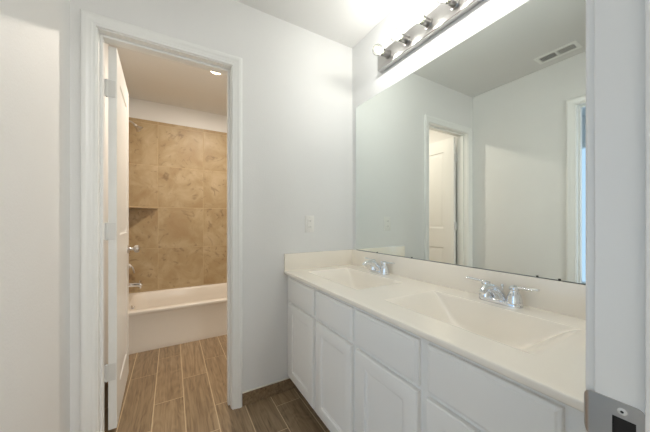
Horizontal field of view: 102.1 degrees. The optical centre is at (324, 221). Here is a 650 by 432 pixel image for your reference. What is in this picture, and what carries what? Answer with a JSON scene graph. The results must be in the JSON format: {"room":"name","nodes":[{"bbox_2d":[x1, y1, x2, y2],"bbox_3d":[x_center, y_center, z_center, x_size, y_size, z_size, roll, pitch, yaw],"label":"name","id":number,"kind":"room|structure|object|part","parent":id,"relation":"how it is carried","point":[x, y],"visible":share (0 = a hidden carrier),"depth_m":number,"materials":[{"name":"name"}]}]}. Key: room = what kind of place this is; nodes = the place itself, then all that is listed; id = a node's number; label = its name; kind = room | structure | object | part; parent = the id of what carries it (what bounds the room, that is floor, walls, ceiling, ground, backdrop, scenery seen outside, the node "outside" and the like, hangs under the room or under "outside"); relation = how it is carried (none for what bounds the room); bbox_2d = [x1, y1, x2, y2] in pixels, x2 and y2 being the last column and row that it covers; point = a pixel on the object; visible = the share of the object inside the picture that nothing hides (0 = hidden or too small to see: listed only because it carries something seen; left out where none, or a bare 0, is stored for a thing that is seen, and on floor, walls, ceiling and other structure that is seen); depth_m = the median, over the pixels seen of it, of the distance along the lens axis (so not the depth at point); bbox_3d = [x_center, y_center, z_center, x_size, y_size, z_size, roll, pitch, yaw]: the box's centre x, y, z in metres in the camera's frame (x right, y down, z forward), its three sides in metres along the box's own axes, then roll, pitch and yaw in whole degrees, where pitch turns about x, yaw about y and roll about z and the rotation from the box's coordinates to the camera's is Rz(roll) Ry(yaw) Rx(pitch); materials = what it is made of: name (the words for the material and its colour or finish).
{"room":"bathroom","nodes":[
{"label":"bathroom","id":0,"kind":"room"},
{"bbox_2d":[0,0,109,431],"bbox_3d":[-1.302,-0.105,1.317,0.115,2.440,3.352,0,0,-30],"label":"wall","id":1,"kind":"structure","parent":0,"point":[34,34],"depth_m":0.91,"materials":[{"name":"paint"}]},
{"bbox_2d":[104,46,139,429],"bbox_3d":[-1.272,0.085,1.631,0.175,2.004,0.608,0,0,-32],"label":"door","id":2,"kind":"structure","parent":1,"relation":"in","point":[116,230],"depth_m":1.39,"materials":[{"name":"white wood"}]},
{"bbox_3d":[-1.355,0.193,1.863,0.070,0.062,0.062,0,0,-32],"label":"knob","id":3,"kind":"part","parent":2,"relation":"part of","materials":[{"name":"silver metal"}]},
{"bbox_3d":[-1.894,0.002,2.456,0.010,2.226,0.772,0,0,-30],"label":"tiled wall","id":4,"kind":"structure","parent":1,"relation":"attached to","visible":0},
{"bbox_2d":[129,280,142,287],"bbox_3d":[-1.845,0.609,2.531,0.150,0.076,0.060,0,0,-30],"label":"tub spout","id":5,"kind":"object","parent":4,"relation":"attached to","point":[139,285],"visible":0.71,"depth_m":2.53,"materials":[{"name":"silver metal"}]},
{"bbox_3d":[-1.844,0.617,2.532,0.146,0.060,0.044,0,0,-30],"label":"spout","id":6,"kind":"part","parent":5,"relation":"part of","materials":[{"name":"silver metal"}]},
{"bbox_2d":[129,120,142,131],"bbox_3d":[-1.845,-0.929,2.531,0.150,0.117,0.068,0,0,-30],"label":"shower head","id":7,"kind":"object","parent":4,"relation":"attached to","point":[138,128],"visible":0.69,"depth_m":2.53},
{"bbox_2d":[129,97,226,132],"bbox_3d":[-1.465,-0.105,3.229,1.759,2.440,0.115,0,0,-30],"label":"wall","id":8,"kind":"structure","parent":0,"point":[138,108],"depth_m":3.02,"materials":[{"name":"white paint"}]},
{"bbox_2d":[129,117,226,292],"bbox_3d":[-1.434,-0.166,3.175,1.529,1.891,0.010,0,0,-30],"label":"tiled wall","id":9,"kind":"structure","parent":8,"relation":"attached to","point":[179,171],"depth_m":3.01,"materials":[{"name":"tile"}]},
{"bbox_2d":[129,206,157,208],"bbox_3d":[-1.903,-0.149,2.743,0.264,0.012,0.264,0,0,-30],"label":"corner shelf","id":10,"kind":"object","parent":9,"relation":"attached to","point":[129,206],"visible":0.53,"depth_m":2.76,"materials":[{"name":"stone"}]},
{"bbox_2d":[70,0,351,431],"bbox_3d":[-0.460,-0.105,1.687,1.713,2.440,0.115,0,0,-30],"label":"wall","id":11,"kind":"structure","parent":0,"point":[297,81],"depth_m":1.67,"materials":[{"name":"white paint"}]},
{"bbox_2d":[80,9,241,431],"bbox_3d":[-0.851,0.065,1.459,0.734,2.100,0.150,0,0,-30],"label":"trim","id":12,"kind":"structure","parent":11,"relation":"attached to","point":[96,30],"depth_m":1.29,"materials":[{"name":"white wood"}]},
{"bbox_2d":[242,377,296,405],"bbox_3d":[-0.343,1.075,1.682,0.366,0.079,0.010,0,0,-30],"label":"baseboard","id":13,"kind":"structure","parent":11,"relation":"attached to","point":[265,391],"depth_m":1.66,"materials":[{"name":"brown tile"}]},
{"bbox_2d":[305,216,313,231],"bbox_3d":[-0.106,0.017,1.821,0.070,0.115,0.008,0,0,-30],"label":"wall outlet","id":14,"kind":"object","parent":11,"relation":"attached to","point":[309,220],"visible":1,"depth_m":1.82,"materials":[{"name":"white plastic"}]},
{"bbox_2d":[308,219,311,228],"bbox_3d":[-0.105,0.017,1.820,0.033,0.067,0.004,0,0,-30],"label":"receptacle","id":15,"kind":"object","parent":14,"relation":"attached to","point":[309,220],"depth_m":1.82,"materials":[{"name":"white plastic"}]},
{"bbox_2d":[104,334,329,431],"bbox_3d":[-0.533,1.140,1.698,1.638,0.050,3.470,0,0,-30],"label":"floor","id":16,"kind":"structure","parent":0,"point":[180,387],"depth_m":1.64,"materials":[{"name":"brown wood"}]},
{"bbox_2d":[129,283,226,353],"bbox_3d":[-1.247,0.938,2.855,1.508,0.353,0.730,0,0,-30],"label":"bathtub","id":17,"kind":"object","parent":16,"relation":"on","point":[167,317],"visible":0.57,"depth_m":2.45,"materials":[{"name":"beige ceramic"}]},
{"bbox_2d":[288,276,585,431],"bbox_3d":[0.352,0.729,1.218,0.549,0.772,1.506,0,0,-30],"label":"vanity cabinet","id":18,"kind":"object","parent":16,"relation":"on","point":[358,370],"visible":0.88,"depth_m":0.91,"materials":[{"name":"white paint"}]},
{"bbox_3d":[-0.142,0.431,1.539,0.018,0.141,0.330,0,0,-30],"label":"drawer","id":19,"kind":"part","parent":18,"relation":"part of","materials":[{"name":"white paint"}]},
{"bbox_3d":[-0.142,0.754,1.539,0.019,0.473,0.330,0,0,-30],"label":"cabinet door","id":20,"kind":"part","parent":18,"relation":"part of","materials":[{"name":"white paint"}]},
{"bbox_3d":[0.037,0.431,1.233,0.018,0.141,0.312,0,0,-30],"label":"drawer","id":21,"kind":"part","parent":18,"relation":"part of","materials":[{"name":"white paint"}]},
{"bbox_3d":[0.036,0.754,1.233,0.019,0.473,0.312,0,0,-30],"label":"cabinet door","id":22,"kind":"part","parent":18,"relation":"part of","materials":[{"name":"white paint"}]},
{"bbox_3d":[0.209,0.754,0.937,0.019,0.473,0.311,0,0,-30],"label":"cabinet door","id":23,"kind":"part","parent":18,"relation":"part of","materials":[{"name":"white paint"}]},
{"bbox_3d":[0.209,0.431,0.938,0.018,0.141,0.311,0,0,-30],"label":"drawer","id":24,"kind":"part","parent":18,"relation":"part of","materials":[{"name":"white paint"}]},
{"bbox_2d":[284,249,585,412],"bbox_3d":[0.349,0.332,1.218,0.557,0.244,1.508,0,0,-30],"label":"countertop","id":25,"kind":"structure","parent":18,"relation":"on","point":[540,346],"depth_m":0.97,"materials":[{"name":"beige stone"}]},
{"bbox_2d":[362,257,394,274],"bbox_3d":[0.338,0.280,1.653,0.195,0.086,0.202,0,0,14],"label":"faucet","id":26,"kind":"object","parent":25,"relation":"on","point":[375,267],"visible":1,"depth_m":1.61,"materials":[{"name":"silver metal"}]},
{"bbox_3d":[0.298,0.280,1.630,0.159,0.086,0.052,0,0,-30],"label":"spout","id":27,"kind":"part","parent":26,"relation":"part of","materials":[{"name":"silver metal"}]},
{"bbox_3d":[0.341,0.314,1.655,0.054,0.017,0.158,0,0,-30],"label":"plate","id":28,"kind":"part","parent":26,"relation":"part of","materials":[{"name":"silver metal"}]},
{"bbox_3d":[0.367,0.276,1.610,0.053,0.069,0.053,0,0,-30],"label":"handle","id":29,"kind":"part","parent":26,"relation":"part of","materials":[{"name":"silver metal"}]},
{"bbox_2d":[466,276,539,308],"bbox_3d":[0.693,0.280,1.044,0.195,0.086,0.202,0,0,14],"label":"faucet","id":30,"kind":"object","parent":25,"relation":"on","point":[488,292],"visible":1,"depth_m":1.00,"materials":[{"name":"silver metal"}]},
{"bbox_3d":[0.648,0.249,1.123,0.021,0.018,0.080,0,0,-30],"label":"lever","id":31,"kind":"part","parent":30,"relation":"part of","materials":[{"name":"silver metal"}]},
{"bbox_3d":[0.670,0.276,1.091,0.053,0.069,0.053,0,0,-30],"label":"handle","id":32,"kind":"part","parent":30,"relation":"part of","materials":[{"name":"silver metal"}]},
{"bbox_3d":[0.653,0.280,1.021,0.159,0.086,0.052,0,0,-30],"label":"spout","id":33,"kind":"part","parent":30,"relation":"part of","materials":[{"name":"silver metal"}]},
{"bbox_3d":[0.696,0.314,1.046,0.054,0.017,0.158,0,0,-30],"label":"plate","id":34,"kind":"part","parent":30,"relation":"part of","materials":[{"name":"silver metal"}]},
{"bbox_3d":[0.722,0.276,1.001,0.053,0.069,0.053,0,0,-30],"label":"handle","id":35,"kind":"part","parent":30,"relation":"part of","materials":[{"name":"silver metal"}]},
{"bbox_3d":[0.739,0.249,0.966,0.021,0.018,0.080,0,0,-30],"label":"lever","id":36,"kind":"part","parent":30,"relation":"part of","materials":[{"name":"silver metal"}]},
{"bbox_3d":[0.381,0.754,0.641,0.019,0.473,0.310,0,0,-30],"label":"cabinet door","id":37,"kind":"part","parent":18,"relation":"part of","materials":[{"name":"white paint"}]},
{"bbox_3d":[0.382,0.431,0.642,0.018,0.141,0.310,0,0,-30],"label":"drawer","id":38,"kind":"part","parent":18,"relation":"part of","materials":[{"name":"white paint"}]},
{"bbox_2d":[109,0,401,115],"bbox_3d":[-0.562,-1.375,1.748,1.828,0.100,3.585,0,0,-30],"label":"ceiling","id":39,"kind":"structure","parent":0,"point":[147,77],"depth_m":2.11,"materials":[{"name":"white paint"}]},
{"bbox_2d":[352,0,528,249],"bbox_3d":[0.641,-0.105,1.386,0.115,2.440,1.513,0,0,-30],"label":"wall","id":40,"kind":"structure","parent":0,"point":[367,82],"depth_m":1.59,"materials":[{"name":"white paint"}]},
{"bbox_2d":[373,0,483,72],"bbox_3d":[0.538,-1.034,1.294,0.154,0.110,0.919,0,0,-30],"label":"vanity light bar","id":41,"kind":"object","parent":40,"relation":"attached to","point":[447,12],"visible":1,"depth_m":1.39,"materials":[{"name":"silver metal"}]},
{"bbox_3d":[0.329,-1.034,1.589,0.088,0.060,0.060,0,0,-30],"label":"bulb","id":42,"kind":"part","parent":41,"relation":"part of","materials":[{"name":"white glass"}]},
{"bbox_2d":[380,48,390,58],"bbox_3d":[0.372,-1.034,1.614,0.048,0.052,0.052,0,0,-30],"label":"socket","id":43,"kind":"object","parent":41,"relation":"attached to","point":[386,53],"depth_m":1.60,"materials":[{"name":"silver metal"}]},
{"bbox_3d":[0.403,-1.034,1.461,0.088,0.060,0.060,0,0,-30],"label":"bulb","id":44,"kind":"part","parent":41,"relation":"part of","materials":[{"name":"white glass"}]},
{"bbox_2d":[398,33,409,45],"bbox_3d":[0.446,-1.034,1.486,0.048,0.052,0.052,0,0,-30],"label":"socket","id":45,"kind":"object","parent":41,"relation":"attached to","point":[404,39],"depth_m":1.48,"materials":[{"name":"silver metal"}]},
{"bbox_3d":[0.477,-1.034,1.334,0.088,0.060,0.060,0,0,-30],"label":"bulb","id":46,"kind":"part","parent":41,"relation":"part of","materials":[{"name":"white glass"}]},
{"bbox_2d":[420,15,432,28],"bbox_3d":[0.520,-1.034,1.359,0.048,0.052,0.052,0,0,-30],"label":"socket","id":47,"kind":"object","parent":41,"relation":"attached to","point":[426,22],"depth_m":1.35,"materials":[{"name":"silver metal"}]},
{"bbox_2d":[445,0,459,9],"bbox_3d":[0.595,-1.034,1.232,0.048,0.052,0.052,0,0,-30],"label":"socket","id":48,"kind":"object","parent":41,"relation":"attached to","point":[451,4],"depth_m":1.23,"materials":[{"name":"silver metal"}]},
{"bbox_2d":[352,249,585,319],"bbox_3d":[0.587,0.267,1.345,0.018,0.114,1.488,0,0,-30],"label":"backsplash","id":49,"kind":"structure","parent":40,"relation":"attached to","point":[565,298],"depth_m":1.13,"materials":[{"name":"beige stone"}]},
{"bbox_2d":[356,0,585,284],"bbox_3d":[0.596,-0.321,1.340,0.008,1.063,1.445,0,0,-30],"label":"wall mirror","id":50,"kind":"object","parent":40,"relation":"attached to","point":[476,157],"visible":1,"depth_m":1.14,"materials":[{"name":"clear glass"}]},
{"bbox_3d":[0.312,-0.105,0.250,1.828,2.440,0.118,0,0,-30],"label":"wall","id":51,"kind":"structure","parent":0,"visible":0},
{"bbox_2d":[584,0,649,431],"bbox_3d":[0.068,0.065,0.110,0.835,2.100,0.150,0,0,-30],"label":"trim","id":52,"kind":"structure","parent":51,"relation":"attached to","point":[617,393],"depth_m":0.32,"materials":[{"name":"white paint"}]},
{"bbox_3d":[0.354,0.247,0.325,0.007,0.057,0.054,0,0,-24],"label":"strike plate","id":53,"kind":"part","parent":52,"relation":"part of","materials":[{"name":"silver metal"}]}
]}

